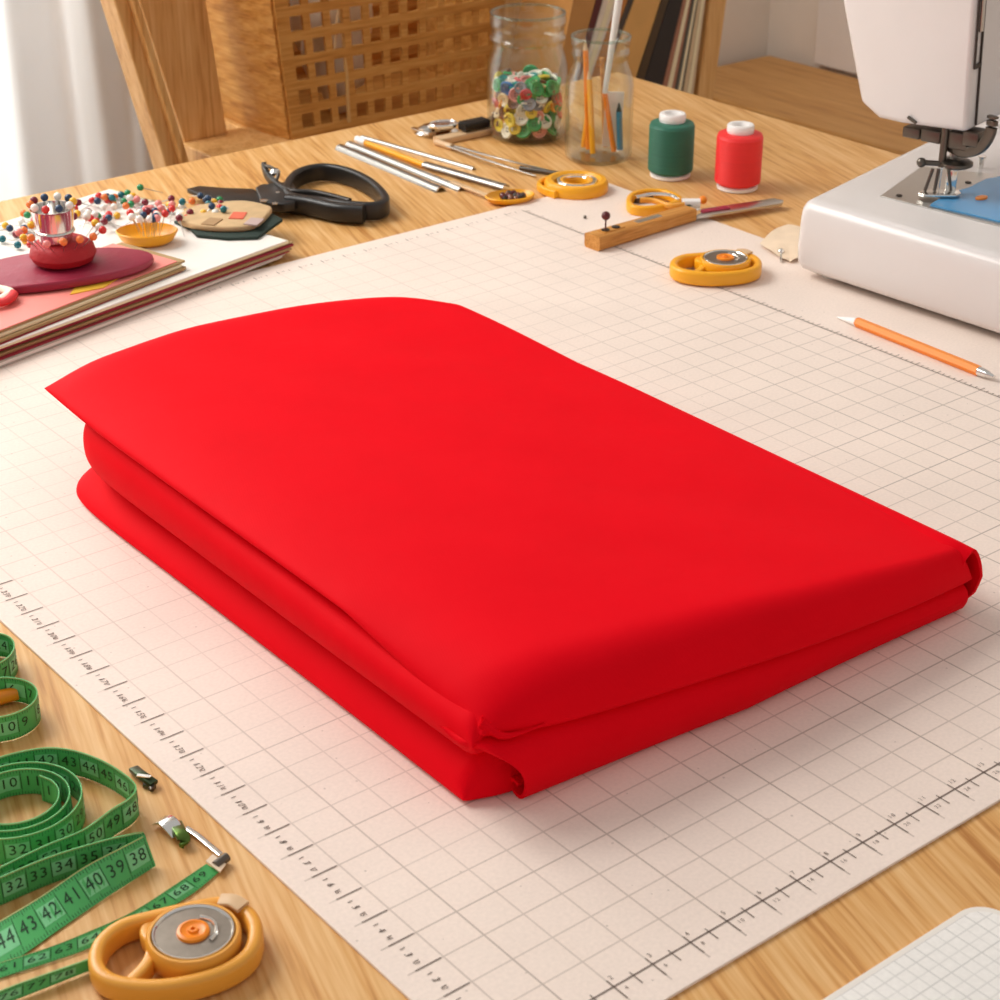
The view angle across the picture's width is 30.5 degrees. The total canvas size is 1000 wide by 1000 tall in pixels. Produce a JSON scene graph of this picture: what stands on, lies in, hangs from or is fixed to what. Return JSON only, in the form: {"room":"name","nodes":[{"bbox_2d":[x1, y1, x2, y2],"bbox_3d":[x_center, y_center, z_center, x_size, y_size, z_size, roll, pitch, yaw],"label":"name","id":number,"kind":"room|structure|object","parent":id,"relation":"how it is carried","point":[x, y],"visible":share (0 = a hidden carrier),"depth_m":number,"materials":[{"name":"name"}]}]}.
{"room":"sewing room","nodes":[
{"label":"sewing room","id":0,"kind":"room"},
{"bbox_2d":[501,0,769,72],"bbox_3d":[-1.081,-1.143,2.284,4.100,2.640,0.100,-20,33,-34],"label":"wall","id":1,"kind":"structure","parent":0,"point":[744,37],"depth_m":3.73,"materials":[{"name":"paint"}]},
{"bbox_2d":[0,0,153,200],"bbox_3d":[-0.658,-1.073,2.454,1.411,2.320,0.105,-20,33,-34],"label":"curtain","id":2,"kind":"object","parent":1,"relation":"hanging from","point":[68,117],"visible":0.1,"depth_m":2.71,"materials":[{"name":"fabric"}]},
{"bbox_2d":[767,0,857,77],"bbox_3d":[1.752,-1.061,2.123,0.100,2.640,3.920,-20,33,-34],"label":"wall","id":3,"kind":"structure","parent":0,"point":[792,29],"depth_m":3.72,"materials":[{"name":"paint"}]},
{"bbox_2d":[814,0,856,74],"bbox_3d":[1.219,-1.429,2.574,0.019,1.998,1.874,-20,33,-34],"label":"trim","id":4,"kind":"structure","parent":3,"relation":"attached to","point":[833,47],"depth_m":3.61,"materials":[{"name":"paint"}]},
{"bbox_3d":[0.180,0.615,1.774,4.500,0.020,4.200,-20,33,-34],"label":"floor","id":5,"kind":"structure","parent":0,"visible":0},
{"bbox_2d":[100,0,521,168],"bbox_3d":[-0.224,-0.502,2.830,0.959,1.000,0.320,-20,33,-34],"label":"wooden rack","id":6,"kind":"object","parent":5,"relation":"on","point":[164,48],"visible":0.23,"depth_m":2.50,"materials":[{"name":"brown wood"}]},
{"bbox_2d":[206,0,504,139],"bbox_3d":[-0.229,-0.741,2.637,0.466,0.364,0.232,-20,33,-34],"label":"wicker basket","id":7,"kind":"object","parent":6,"relation":"on","point":[420,56],"visible":0.79,"depth_m":2.60,"materials":[{"name":"brown wicker"}]},
{"bbox_2d":[290,0,372,112],"bbox_3d":[-0.236,-0.690,2.622,0.134,0.298,0.114,-11,29,-20],"label":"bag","id":8,"kind":"object","parent":7,"relation":"in","point":[315,18],"visible":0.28,"depth_m":2.60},
{"bbox_2d":[0,72,999,999],"bbox_3d":[0.027,0.371,1.403,1.888,0.753,1.950,-20,33,-34],"label":"work table","id":9,"kind":"object","parent":5,"relation":"on","point":[304,958],"depth_m":1.07,"materials":[{"name":"brown wood"}]},
{"bbox_2d":[0,688,18,704],"bbox_3d":[-0.299,0.118,1.092,0.023,0.010,0.010,-13,30,-24],"label":"stick","id":10,"kind":"object","parent":9,"relation":"on","point":[7,695],"visible":1,"depth_m":1.09,"materials":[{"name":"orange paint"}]},
{"bbox_2d":[0,633,40,741],"bbox_3d":[-0.305,0.112,1.097,0.047,0.017,0.097,-13,30,-23],"label":"tape measure","id":11,"kind":"object","parent":9,"relation":"on","point":[20,723],"visible":1,"depth_m":1.09,"materials":[{"name":"green plastic"}]},
{"bbox_2d":[0,747,230,999],"bbox_3d":[-0.238,0.186,0.953,0.160,0.017,0.171,-20,33,-34],"label":"tape measure","id":12,"kind":"object","parent":9,"relation":"on","point":[52,846],"visible":1,"depth_m":0.95,"materials":[{"name":"green plastic"}]},
{"bbox_2d":[0,254,284,367],"bbox_3d":[-0.445,-0.192,1.696,0.254,0.005,0.447,20,33,33],"label":"magazine","id":13,"kind":"object","parent":9,"relation":"on","point":[49,345],"visible":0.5,"depth_m":1.63,"materials":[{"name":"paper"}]},
{"bbox_2d":[0,243,293,360],"bbox_3d":[-0.439,-0.205,1.708,0.260,0.007,0.452,20,33,34],"label":"magazine","id":14,"kind":"object","parent":13,"relation":"on","point":[68,329],"visible":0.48,"depth_m":1.65,"materials":[{"name":"paper"}]},
{"bbox_2d":[0,189,292,348],"bbox_3d":[-0.444,-0.211,1.707,0.266,0.005,0.452,20,33,34],"label":"magazine","id":15,"kind":"object","parent":14,"relation":"on","point":[202,256],"visible":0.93,"depth_m":1.76,"materials":[{"name":"white paper"}]},
{"bbox_2d":[0,225,13,231],"bbox_3d":[-0.489,-0.264,1.796,0.027,0.009,0.007,-4,28,-8],"label":"pin","id":16,"kind":"object","parent":15,"relation":"on","point":[9,228],"visible":1,"depth_m":1.79,"materials":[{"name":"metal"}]},
{"bbox_2d":[4,241,21,248],"bbox_3d":[-0.469,-0.245,1.760,0.027,0.009,0.007,16,31,29],"label":"pin","id":17,"kind":"object","parent":15,"relation":"on","point":[17,244],"visible":1,"depth_m":1.75,"materials":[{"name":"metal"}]},
{"bbox_2d":[81,197,100,210],"bbox_3d":[-0.415,-0.298,1.856,0.026,0.013,0.007,-17,32,-30],"label":"pin","id":18,"kind":"object","parent":15,"relation":"on","point":[97,200],"visible":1,"depth_m":1.86,"materials":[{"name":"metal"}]},
{"bbox_2d":[0,242,185,344],"bbox_3d":[-0.416,-0.173,1.618,0.094,0.010,0.309,18,32,31],"label":"booklet","id":19,"kind":"object","parent":15,"relation":"on","point":[30,312],"visible":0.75,"depth_m":1.61,"materials":[{"name":"paper"}]},
{"bbox_2d":[0,285,17,306],"bbox_3d":[-0.436,-0.178,1.605,0.031,0.009,0.043,-8,28,-16],"label":"button","id":20,"kind":"object","parent":19,"relation":"on","point":[8,295],"visible":1,"depth_m":1.60,"materials":[{"name":"red plastic"}]},
{"bbox_2d":[0,247,153,293],"bbox_3d":[-0.400,-0.209,1.665,0.173,0.008,0.088,-10,29,-18],"label":"pad","id":21,"kind":"object","parent":19,"relation":"on","point":[19,272],"visible":0.81,"depth_m":1.65,"materials":[{"name":"fabric"}]},
{"bbox_2d":[29,233,96,269],"bbox_3d":[-0.396,-0.226,1.665,0.060,0.022,0.060,-20,33,-34],"label":"pincushion","id":22,"kind":"object","parent":21,"relation":"on","point":[58,259],"visible":0.84,"depth_m":1.65,"materials":[{"name":"red fabric"}]},
{"bbox_2d":[15,228,34,244],"bbox_3d":[-0.425,-0.234,1.650,0.020,0.021,0.007,-2,27,-4],"label":"pin","id":23,"kind":"object","parent":22,"relation":"in","point":[18,232],"visible":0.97,"depth_m":1.64,"materials":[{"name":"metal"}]},
{"bbox_2d":[19,234,36,247],"bbox_3d":[-0.419,-0.229,1.642,0.020,0.021,0.007,-13,30,-24],"label":"pin","id":24,"kind":"object","parent":22,"relation":"in","point":[23,237],"visible":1,"depth_m":1.63,"materials":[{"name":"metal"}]},
{"bbox_2d":[27,221,34,229],"bbox_3d":[-0.420,-0.243,1.673,0.020,0.021,0.007,8,28,15],"label":"pin","id":25,"kind":"object","parent":22,"relation":"in","point":[30,224],"visible":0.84,"depth_m":1.67,"materials":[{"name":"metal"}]},
{"bbox_2d":[27,234,43,249],"bbox_3d":[-0.413,-0.228,1.633,0.007,0.022,0.019,8,28,14],"label":"pin","id":26,"kind":"object","parent":22,"relation":"in","point":[30,237],"visible":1,"depth_m":1.62,"materials":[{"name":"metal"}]},
{"bbox_2d":[42,240,52,250],"bbox_3d":[-0.401,-0.224,1.632,0.007,0.020,0.022,-2,27,-4],"label":"pin","id":27,"kind":"object","parent":22,"relation":"in","point":[46,243],"visible":1,"depth_m":1.62,"materials":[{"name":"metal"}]},
{"bbox_2d":[29,200,74,245],"bbox_3d":[-0.400,-0.248,1.650,0.041,0.032,0.041,-20,33,-34],"label":"metal cup","id":28,"kind":"object","parent":22,"relation":"on","point":[53,226],"visible":0.9,"depth_m":1.64,"materials":[{"name":"silver metal"}]},
{"bbox_2d":[30,204,38,212],"bbox_3d":[-0.409,-0.249,1.635,0.016,0.031,0.007,-17,32,-30],"label":"pin","id":29,"kind":"object","parent":28,"relation":"in","point":[34,207],"visible":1,"depth_m":1.62,"materials":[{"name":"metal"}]},
{"bbox_2d":[40,193,48,213],"bbox_3d":[-0.409,-0.260,1.657,0.007,0.031,0.016,-8,28,-14],"label":"pin","id":30,"kind":"object","parent":28,"relation":"in","point":[44,197],"visible":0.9,"depth_m":1.65,"materials":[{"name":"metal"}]},
{"bbox_2d":[41,205,49,213],"bbox_3d":[-0.400,-0.248,1.633,0.007,0.031,0.016,9,29,18],"label":"pin","id":31,"kind":"object","parent":28,"relation":"in","point":[45,209],"visible":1,"depth_m":1.62,"materials":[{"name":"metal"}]},
{"bbox_2d":[54,192,61,212],"bbox_3d":[-0.401,-0.262,1.659,0.007,0.031,0.016,9,29,18],"label":"pin","id":32,"kind":"object","parent":28,"relation":"in","point":[57,196],"visible":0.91,"depth_m":1.66,"materials":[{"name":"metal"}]},
{"bbox_2d":[55,204,62,212],"bbox_3d":[-0.392,-0.249,1.635,0.007,0.031,0.016,-8,28,-14],"label":"pin","id":33,"kind":"object","parent":28,"relation":"in","point":[58,208],"visible":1,"depth_m":1.62,"materials":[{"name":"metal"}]},
{"bbox_2d":[65,201,73,210],"bbox_3d":[-0.387,-0.252,1.640,0.016,0.031,0.007,3,27,5],"label":"pin","id":34,"kind":"object","parent":28,"relation":"in","point":[69,205],"visible":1,"depth_m":1.63,"materials":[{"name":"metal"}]},
{"bbox_2d":[59,238,67,250],"bbox_3d":[-0.386,-0.226,1.630,0.007,0.020,0.021,-2,27,-4],"label":"pin","id":35,"kind":"object","parent":22,"relation":"in","point":[63,241],"visible":1,"depth_m":1.62,"materials":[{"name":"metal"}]},
{"bbox_2d":[74,235,83,249],"bbox_3d":[-0.378,-0.227,1.636,0.021,0.020,0.007,21,34,35],"label":"pin","id":36,"kind":"object","parent":22,"relation":"in","point":[79,239],"visible":1,"depth_m":1.63,"materials":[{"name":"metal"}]},
{"bbox_2d":[79,212,90,233],"bbox_3d":[-0.383,-0.251,1.683,0.007,0.022,0.019,22,34,36],"label":"pin","id":37,"kind":"object","parent":22,"relation":"in","point":[86,216],"visible":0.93,"depth_m":1.68,"materials":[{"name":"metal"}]},
{"bbox_2d":[83,233,96,246],"bbox_3d":[-0.369,-0.232,1.647,0.022,0.020,0.007,21,34,35],"label":"pin","id":38,"kind":"object","parent":22,"relation":"in","point":[93,236],"visible":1,"depth_m":1.64,"materials":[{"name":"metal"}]},
{"bbox_2d":[86,219,98,236],"bbox_3d":[-0.375,-0.245,1.677,0.020,0.021,0.007,-13,30,-24],"label":"pin","id":39,"kind":"object","parent":22,"relation":"in","point":[94,222],"visible":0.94,"depth_m":1.67,"materials":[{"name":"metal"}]},
{"bbox_2d":[90,226,106,241],"bbox_3d":[-0.364,-0.237,1.654,0.021,0.020,0.007,-2,27,-4],"label":"pin","id":40,"kind":"object","parent":22,"relation":"in","point":[102,229],"visible":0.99,"depth_m":1.65,"materials":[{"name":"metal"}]},
{"bbox_2d":[70,278,118,294],"bbox_3d":[-0.357,-0.197,1.652,0.041,0.001,0.072,1,27,3],"label":"paper slip","id":41,"kind":"object","parent":19,"relation":"on","point":[86,288],"visible":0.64,"depth_m":1.64,"materials":[{"name":"yellow paper"}]},
{"bbox_2d":[101,218,120,226],"bbox_3d":[-0.380,-0.271,1.803,0.025,0.015,0.007,-17,32,-29],"label":"pin","id":42,"kind":"object","parent":15,"relation":"on","point":[104,221],"visible":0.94,"depth_m":1.79,"materials":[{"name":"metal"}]},
{"bbox_2d":[108,194,121,201],"bbox_3d":[-0.386,-0.305,1.870,0.025,0.015,0.007,-14,30,-25],"label":"pin","id":43,"kind":"object","parent":15,"relation":"on","point":[112,197],"visible":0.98,"depth_m":1.86,"materials":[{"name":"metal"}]},
{"bbox_2d":[111,202,128,210],"bbox_3d":[-0.383,-0.296,1.853,0.026,0.013,0.007,23,35,37],"label":"pin","id":44,"kind":"object","parent":15,"relation":"on","point":[125,205],"visible":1,"depth_m":1.84,"materials":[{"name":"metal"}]},
{"bbox_2d":[116,222,177,247],"bbox_3d":[-0.340,-0.254,1.771,0.055,0.014,0.052,-20,33,-34],"label":"dish","id":45,"kind":"object","parent":15,"relation":"on","point":[128,234],"visible":0.94,"depth_m":1.77,"materials":[{"name":"ceramic"}]},
{"bbox_2d":[128,213,140,235],"bbox_3d":[-0.351,-0.262,1.761,0.007,0.028,0.013,11,29,20],"label":"pin","id":46,"kind":"object","parent":45,"relation":"in","point":[131,216],"visible":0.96,"depth_m":1.75,"materials":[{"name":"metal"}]},
{"bbox_2d":[126,209,142,235],"bbox_3d":[-0.353,-0.266,1.770,0.015,0.028,0.007,14,30,25],"label":"pin","id":47,"kind":"object","parent":45,"relation":"in","point":[128,211],"visible":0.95,"depth_m":1.77,"materials":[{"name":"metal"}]},
{"bbox_2d":[136,215,144,236],"bbox_3d":[-0.343,-0.258,1.752,0.007,0.029,0.010,-2,27,-4],"label":"pin","id":48,"kind":"object","parent":45,"relation":"in","point":[139,218],"visible":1,"depth_m":1.74,"materials":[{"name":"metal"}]},
{"bbox_2d":[140,211,147,235],"bbox_3d":[-0.340,-0.263,1.761,0.009,0.030,0.007,-24,35,-38],"label":"pin","id":49,"kind":"object","parent":45,"relation":"in","point":[143,214],"visible":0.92,"depth_m":1.75,"materials":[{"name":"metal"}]},
{"bbox_2d":[144,207,150,236],"bbox_3d":[-0.339,-0.267,1.768,0.007,0.030,0.007,9,29,17],"label":"pin","id":50,"kind":"object","parent":45,"relation":"in","point":[147,210],"visible":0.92,"depth_m":1.76,"materials":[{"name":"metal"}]},
{"bbox_2d":[146,215,151,236],"bbox_3d":[-0.335,-0.258,1.754,0.012,0.029,0.007,16,31,29],"label":"pin","id":51,"kind":"object","parent":45,"relation":"in","point":[149,217],"visible":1,"depth_m":1.75,"materials":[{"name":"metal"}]},
{"bbox_2d":[154,214,160,236],"bbox_3d":[-0.328,-0.260,1.756,0.007,0.029,0.012,-10,29,-19],"label":"pin","id":52,"kind":"object","parent":45,"relation":"in","point":[157,217],"visible":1,"depth_m":1.75,"materials":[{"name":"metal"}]},
{"bbox_2d":[157,205,164,230],"bbox_3d":[-0.327,-0.271,1.778,0.007,0.029,0.012,-1,27,-2],"label":"pin","id":53,"kind":"object","parent":45,"relation":"in","point":[161,208],"visible":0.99,"depth_m":1.77,"materials":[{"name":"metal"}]},
{"bbox_2d":[159,210,168,235],"bbox_3d":[-0.323,-0.265,1.766,0.012,0.029,0.007,-6,28,-12],"label":"pin","id":54,"kind":"object","parent":45,"relation":"in","point":[164,213],"visible":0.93,"depth_m":1.76,"materials":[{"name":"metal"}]},
{"bbox_2d":[137,184,162,192],"bbox_3d":[-0.364,-0.323,1.908,0.026,0.011,0.007,-1,27,-3],"label":"pin","id":55,"kind":"object","parent":15,"relation":"on","point":[140,187],"visible":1,"depth_m":1.91,"materials":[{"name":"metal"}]},
{"bbox_2d":[168,205,175,221],"bbox_3d":[-0.326,-0.283,1.825,0.007,0.015,0.025,-4,28,-8],"label":"pin","id":56,"kind":"object","parent":15,"relation":"on","point":[171,208],"visible":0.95,"depth_m":1.83,"materials":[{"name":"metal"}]},
{"bbox_2d":[168,198,185,218],"bbox_3d":[-0.326,-0.293,1.843,0.023,0.017,0.007,-20,33,-33],"label":"pin","id":57,"kind":"object","parent":15,"relation":"on","point":[182,201],"visible":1,"depth_m":1.84,"materials":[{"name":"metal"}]},
{"bbox_2d":[175,214,184,236],"bbox_3d":[-0.310,-0.269,1.797,0.007,0.016,0.024,-15,31,-27],"label":"pin","id":58,"kind":"object","parent":15,"relation":"on","point":[179,218],"visible":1,"depth_m":1.80,"materials":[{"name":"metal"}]},
{"bbox_2d":[174,201,282,240],"bbox_3d":[-0.265,-0.277,1.819,0.094,0.010,0.106,-20,33,-34],"label":"pincushion","id":59,"kind":"object","parent":15,"relation":"on","point":[243,220],"visible":0.94,"depth_m":1.80,"materials":[{"name":"beige fabric"}]},
{"bbox_2d":[129,765,157,791],"bbox_3d":[-0.199,0.155,1.026,0.009,0.007,0.024,-20,33,-34],"label":"clasp","id":60,"kind":"object","parent":9,"relation":"on","point":[149,782],"visible":1,"depth_m":1.02,"materials":[{"name":"metal"}]},
{"bbox_2d":[152,815,190,847],"bbox_3d":[-0.174,0.176,0.982,0.013,0.006,0.031,-20,33,-34],"label":"metal clip","id":61,"kind":"object","parent":9,"relation":"on","point":[175,828],"visible":1,"depth_m":0.98,"materials":[{"name":"silver metal"}]},
{"bbox_2d":[88,893,263,999],"bbox_3d":[-0.155,0.217,0.890,0.083,0.018,0.065,-20,33,-34],"label":"cutter","id":62,"kind":"object","parent":9,"relation":"on","point":[195,946],"visible":1,"depth_m":0.88,"materials":[{"name":"orange plastic"}]},
{"bbox_2d":[200,915,218,940],"bbox_3d":[-0.140,0.207,0.893,0.007,0.002,0.020,-11,29,-20],"label":"washer","id":63,"kind":"object","parent":62,"relation":"in","point":[209,924],"depth_m":0.89,"materials":[{"name":"silver metal"}]},
{"bbox_2d":[187,162,389,223],"bbox_3d":[-0.212,-0.319,1.919,0.178,0.028,0.174,-15,31,-27],"label":"scissors","id":64,"kind":"object","parent":9,"relation":"on","point":[286,197],"visible":0.98,"depth_m":1.92,"materials":[{"name":"black metal"}]},
{"bbox_2d":[354,136,424,167],"bbox_3d":[-0.126,-0.398,2.098,0.010,0.008,0.132,-20,33,-34],"label":"pencil","id":65,"kind":"object","parent":9,"relation":"on","point":[360,140],"visible":1,"depth_m":2.10,"materials":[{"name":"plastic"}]},
{"bbox_2d":[411,116,493,142],"bbox_3d":[-0.060,-0.443,2.174,0.081,0.020,0.076,-20,33,-34],"label":"cutter","id":66,"kind":"object","parent":9,"relation":"on","point":[445,130],"visible":1,"depth_m":2.16,"materials":[{"name":"plastic"}]},
{"bbox_2d":[450,180,534,205],"bbox_3d":[-0.015,-0.326,1.957,0.105,0.008,0.046,13,30,23],"label":"spoon","id":67,"kind":"object","parent":9,"relation":"on","point":[493,197],"visible":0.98,"depth_m":1.95,"materials":[{"name":"yellow plastic"}]},
{"bbox_2d":[485,189,534,205],"bbox_3d":[0.011,-0.320,1.946,0.052,0.008,0.040,-20,33,-34],"label":"bowl","id":68,"kind":"object","parent":67,"relation":"on","point":[493,197],"depth_m":1.94,"materials":[{"name":"yellow plastic"}]},
{"bbox_2d":[434,139,558,176],"bbox_3d":[-0.010,-0.385,2.072,0.186,0.009,0.030,21,34,35],"label":"tweezers","id":69,"kind":"object","parent":9,"relation":"on","point":[534,169],"visible":0.99,"depth_m":2.06,"materials":[{"name":"metal"}]},
{"bbox_2d":[0,183,999,999],"bbox_3d":[0.060,-0.041,1.411,0.920,0.002,0.974,-20,33,-34],"label":"cutting mat","id":70,"kind":"object","parent":9,"relation":"on","point":[644,874],"visible":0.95,"depth_m":1.10,"materials":[{"name":"white plastic"}]},
{"bbox_2d":[44,297,982,800],"bbox_3d":[-0.035,-0.020,1.276,0.394,0.084,0.614,-20,33,-34],"label":"folded fabric","id":71,"kind":"object","parent":70,"relation":"on","point":[526,569],"visible":1,"depth_m":1.16,"materials":[{"name":"red fabric"}]},
{"bbox_2d":[626,188,706,215],"bbox_3d":[0.174,-0.312,1.922,0.084,0.014,0.068,5,28,9],"label":"thread snips","id":72,"kind":"object","parent":70,"relation":"on","point":[649,195],"visible":0.91,"depth_m":1.91,"materials":[{"name":"yellow plastic"}]},
{"bbox_2d":[584,198,782,250],"bbox_3d":[0.188,-0.289,1.872,0.248,0.017,0.036,-17,32,-30],"label":"knife","id":73,"kind":"object","parent":70,"relation":"on","point":[617,234],"visible":1,"depth_m":1.85,"materials":[{"name":"brown wood"}]},
{"bbox_2d":[602,211,609,228],"bbox_3d":[0.104,-0.275,1.808,0.009,0.020,0.009,-20,33,-34],"label":"pin","id":74,"kind":"object","parent":73,"relation":"in","point":[605,215],"visible":1,"depth_m":1.80,"materials":[{"name":"red plastic"}]},
{"bbox_2d":[669,248,761,285],"bbox_3d":[0.205,-0.221,1.736,0.089,0.019,0.063,-6,28,-11],"label":"cutter","id":75,"kind":"object","parent":70,"relation":"on","point":[719,267],"visible":1,"depth_m":1.72,"materials":[{"name":"yellow plastic"}]},
{"bbox_2d":[728,252,738,260],"bbox_3d":[0.222,-0.230,1.737,0.007,0.002,0.021,-7,28,-12],"label":"washer","id":76,"kind":"object","parent":75,"relation":"in","point":[732,256],"depth_m":1.74,"materials":[{"name":"silver metal"}]},
{"bbox_2d":[760,224,799,261],"bbox_3d":[0.280,-0.257,1.819,0.044,0.004,0.109,6,28,11],"label":"scrap","id":77,"kind":"object","parent":70,"relation":"on","point":[786,237],"visible":0.89,"depth_m":1.81,"materials":[{"name":"paper"}]},
{"bbox_2d":[777,248,784,262],"bbox_3d":[0.273,-0.237,1.782,0.007,0.008,0.023,3,27,6],"label":"pin","id":78,"kind":"object","parent":70,"relation":"on","point":[780,251],"visible":1,"depth_m":1.79,"materials":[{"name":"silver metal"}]},
{"bbox_2d":[836,317,994,378],"bbox_3d":[0.355,-0.134,1.580,0.009,0.008,0.177,-19,33,-32],"label":"pencil","id":79,"kind":"object","parent":70,"relation":"on","point":[860,323],"visible":1,"depth_m":1.57,"materials":[{"name":"orange paint"}]},
{"bbox_2d":[487,4,567,144],"bbox_3d":[0.032,-0.494,2.135,0.088,0.146,0.090,-1,27,-2],"label":"glass jar","id":80,"kind":"object","parent":9,"relation":"on","point":[490,12],"depth_m":2.13,"materials":[{"name":"clear glass"}]},
{"bbox_2d":[565,28,633,165],"bbox_3d":[0.112,-0.451,2.058,0.076,0.140,0.076,13,30,23],"label":"glass jar","id":81,"kind":"object","parent":9,"relation":"on","point":[587,28],"visible":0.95,"depth_m":2.05,"materials":[{"name":"clear glass"}]},
{"bbox_2d":[581,119,585,147],"bbox_3d":[0.098,-0.428,2.082,0.006,0.059,0.013,-24,36,-39],"label":"pencil","id":82,"kind":"object","parent":81,"relation":"in","point":[583,133],"visible":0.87,"depth_m":2.09,"materials":[{"name":"orange wood"}]},
{"bbox_2d":[583,39,589,149],"bbox_3d":[0.098,-0.455,2.062,0.012,0.125,0.006,-11,29,-21],"label":"pencil","id":83,"kind":"object","parent":81,"relation":"in","point":[585,48],"visible":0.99,"depth_m":2.06,"materials":[{"name":"orange paint"}]},
{"bbox_2d":[587,71,595,153],"bbox_3d":[0.102,-0.434,2.056,0.014,0.093,0.006,22,34,36],"label":"pencil","id":84,"kind":"object","parent":81,"relation":"in","point":[589,78],"visible":1,"depth_m":2.06,"materials":[{"name":"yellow wood"}]},
{"bbox_2d":[600,57,604,146],"bbox_3d":[0.117,-0.448,2.073,0.014,0.104,0.006,-20,33,-34],"label":"pencil","id":85,"kind":"object","parent":81,"relation":"in","point":[602,59],"visible":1,"depth_m":2.06,"materials":[{"name":"brown wood"}]},
{"bbox_2d":[602,0,622,151],"bbox_3d":[0.127,-0.475,2.045,0.024,0.177,0.015,-20,33,-34],"label":"paintbrush","id":86,"kind":"object","parent":81,"relation":"in","point":[618,3],"visible":1,"depth_m":2.04,"materials":[{"name":"orange paint"}]},
{"bbox_2d":[602,91,623,146],"bbox_3d":[0.128,-0.431,2.079,0.023,0.065,0.007,0,27,0],"label":"board","id":87,"kind":"object","parent":81,"relation":"in","point":[614,98],"visible":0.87,"depth_m":2.07,"materials":[{"name":"paper"}]},
{"bbox_2d":[616,103,622,149],"bbox_3d":[0.135,-0.420,2.067,0.007,0.053,0.011,-20,33,-34],"label":"pencil","id":88,"kind":"object","parent":81,"relation":"in","point":[619,125],"visible":1,"depth_m":2.06,"materials":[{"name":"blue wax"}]},
{"bbox_2d":[648,110,694,180],"bbox_3d":[0.188,-0.389,2.013,0.050,0.070,0.050,-23,35,-37],"label":"thread spool","id":89,"kind":"object","parent":9,"relation":"on","point":[671,135],"visible":1,"depth_m":2.00,"materials":[{"name":"green plastic"}]},
{"bbox_2d":[714,121,763,193],"bbox_3d":[0.257,-0.369,1.975,0.050,0.070,0.050,-23,35,-37],"label":"thread spool","id":90,"kind":"object","parent":9,"relation":"on","point":[739,147],"visible":1,"depth_m":1.96,"materials":[{"name":"red plastic"}]},
{"bbox_2d":[798,0,999,332],"bbox_3d":[0.531,-0.391,1.712,0.468,0.345,0.443,-20,33,-34],"label":"sewing machine","id":91,"kind":"object","parent":9,"relation":"on","point":[921,227],"visible":1,"depth_m":1.67,"materials":[{"name":"plastic"}]},
{"bbox_2d":[823,907,999,999],"bbox_3d":[0.215,0.279,0.785,0.250,0.006,0.224,-20,33,-34],"label":"paper","id":92,"kind":"object","parent":9,"relation":"on","point":[959,958],"visible":1,"depth_m":0.88,"materials":[{"name":"paper"}]},
{"bbox_2d":[693,0,725,99],"bbox_3d":[0.145,-0.435,2.863,0.454,0.850,0.117,-20,33,-34],"label":"crate","id":93,"kind":"object","parent":5,"relation":"on","point":[714,11],"visible":0.02,"depth_m":2.81,"materials":[{"name":"brown wood"}]},
{"bbox_2d":[509,0,594,83],"bbox_3d":[0.065,-0.621,2.698,0.146,0.369,0.110,-20,33,-34],"label":"book","id":94,"kind":"object","parent":93,"relation":"in","point":[535,43],"visible":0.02,"depth_m":2.65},
{"bbox_2d":[574,0,601,80],"bbox_3d":[0.081,-0.623,2.704,0.144,0.369,0.100,-20,33,-34],"label":"book","id":95,"kind":"object","parent":93,"relation":"in","point":[597,5],"visible":0.02,"depth_m":2.65,"materials":[{"name":"beige paper"}]},
{"bbox_2d":[580,0,614,79],"bbox_3d":[0.098,-0.631,2.718,0.172,0.369,0.106,-20,33,-34],"label":"book","id":96,"kind":"object","parent":93,"relation":"in","point":[605,14],"visible":0.02,"depth_m":2.66,"materials":[{"name":"beige paper"}]},
{"bbox_2d":[591,0,626,76],"bbox_3d":[0.110,-0.634,2.724,0.190,0.369,0.100,-20,33,-34],"label":"book","id":97,"kind":"object","parent":93,"relation":"in","point":[603,52],"visible":0.02,"depth_m":2.68,"materials":[{"name":"beige paper"}]},
{"bbox_2d":[605,0,632,67],"bbox_3d":[0.123,-0.637,2.731,0.188,0.369,0.095,-20,33,-34],"label":"book","id":98,"kind":"object","parent":93,"relation":"in","point":[629,2],"visible":0.02,"depth_m":2.68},
{"bbox_2d":[611,0,659,77],"bbox_3d":[0.141,-0.648,2.752,0.231,0.369,0.110,-20,33,-34],"label":"book","id":99,"kind":"object","parent":93,"relation":"in","point":[642,13],"visible":0.05,"depth_m":2.71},
{"bbox_2d":[636,0,667,79],"bbox_3d":[0.182,-0.660,2.776,0.164,0.369,0.100,-20,33,-34],"label":"book","id":100,"kind":"object","parent":93,"relation":"in","point":[646,57],"visible":0.07,"depth_m":2.73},
{"bbox_2d":[644,0,682,84],"bbox_3d":[0.197,-0.667,2.789,0.164,0.369,0.105,-20,33,-34],"label":"book","id":101,"kind":"object","parent":93,"relation":"in","point":[655,73],"visible":0.07,"depth_m":2.75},
{"bbox_2d":[663,0,691,88],"bbox_3d":[0.227,-0.676,2.807,0.115,0.369,0.101,-20,33,-34],"label":"book","id":102,"kind":"object","parent":93,"relation":"in","point":[670,77],"visible":0.1,"depth_m":2.77,"materials":[{"name":"beige paper"}]},
{"bbox_2d":[675,0,697,90],"bbox_3d":[0.248,-0.682,2.819,0.085,0.369,0.096,-20,33,-34],"label":"book","id":103,"kind":"object","parent":93,"relation":"in","point":[688,34],"visible":0.1,"depth_m":2.78,"materials":[{"name":"beige paper"}]},
{"bbox_2d":[683,0,705,93],"bbox_3d":[0.260,-0.688,2.830,0.074,0.369,0.101,-20,33,-34],"label":"book","id":104,"kind":"object","parent":93,"relation":"in","point":[689,81],"visible":0.1,"depth_m":2.79,"materials":[{"name":"beige paper"}]},
{"bbox_2d":[713,56,951,154],"bbox_3d":[1.013,-0.331,3.109,0.325,0.440,1.890,-20,33,-34],"label":"bench","id":105,"kind":"object","parent":5,"relation":"on","point":[814,98],"visible":0.23,"depth_m":3.45,"materials":[{"name":"brown wood"}]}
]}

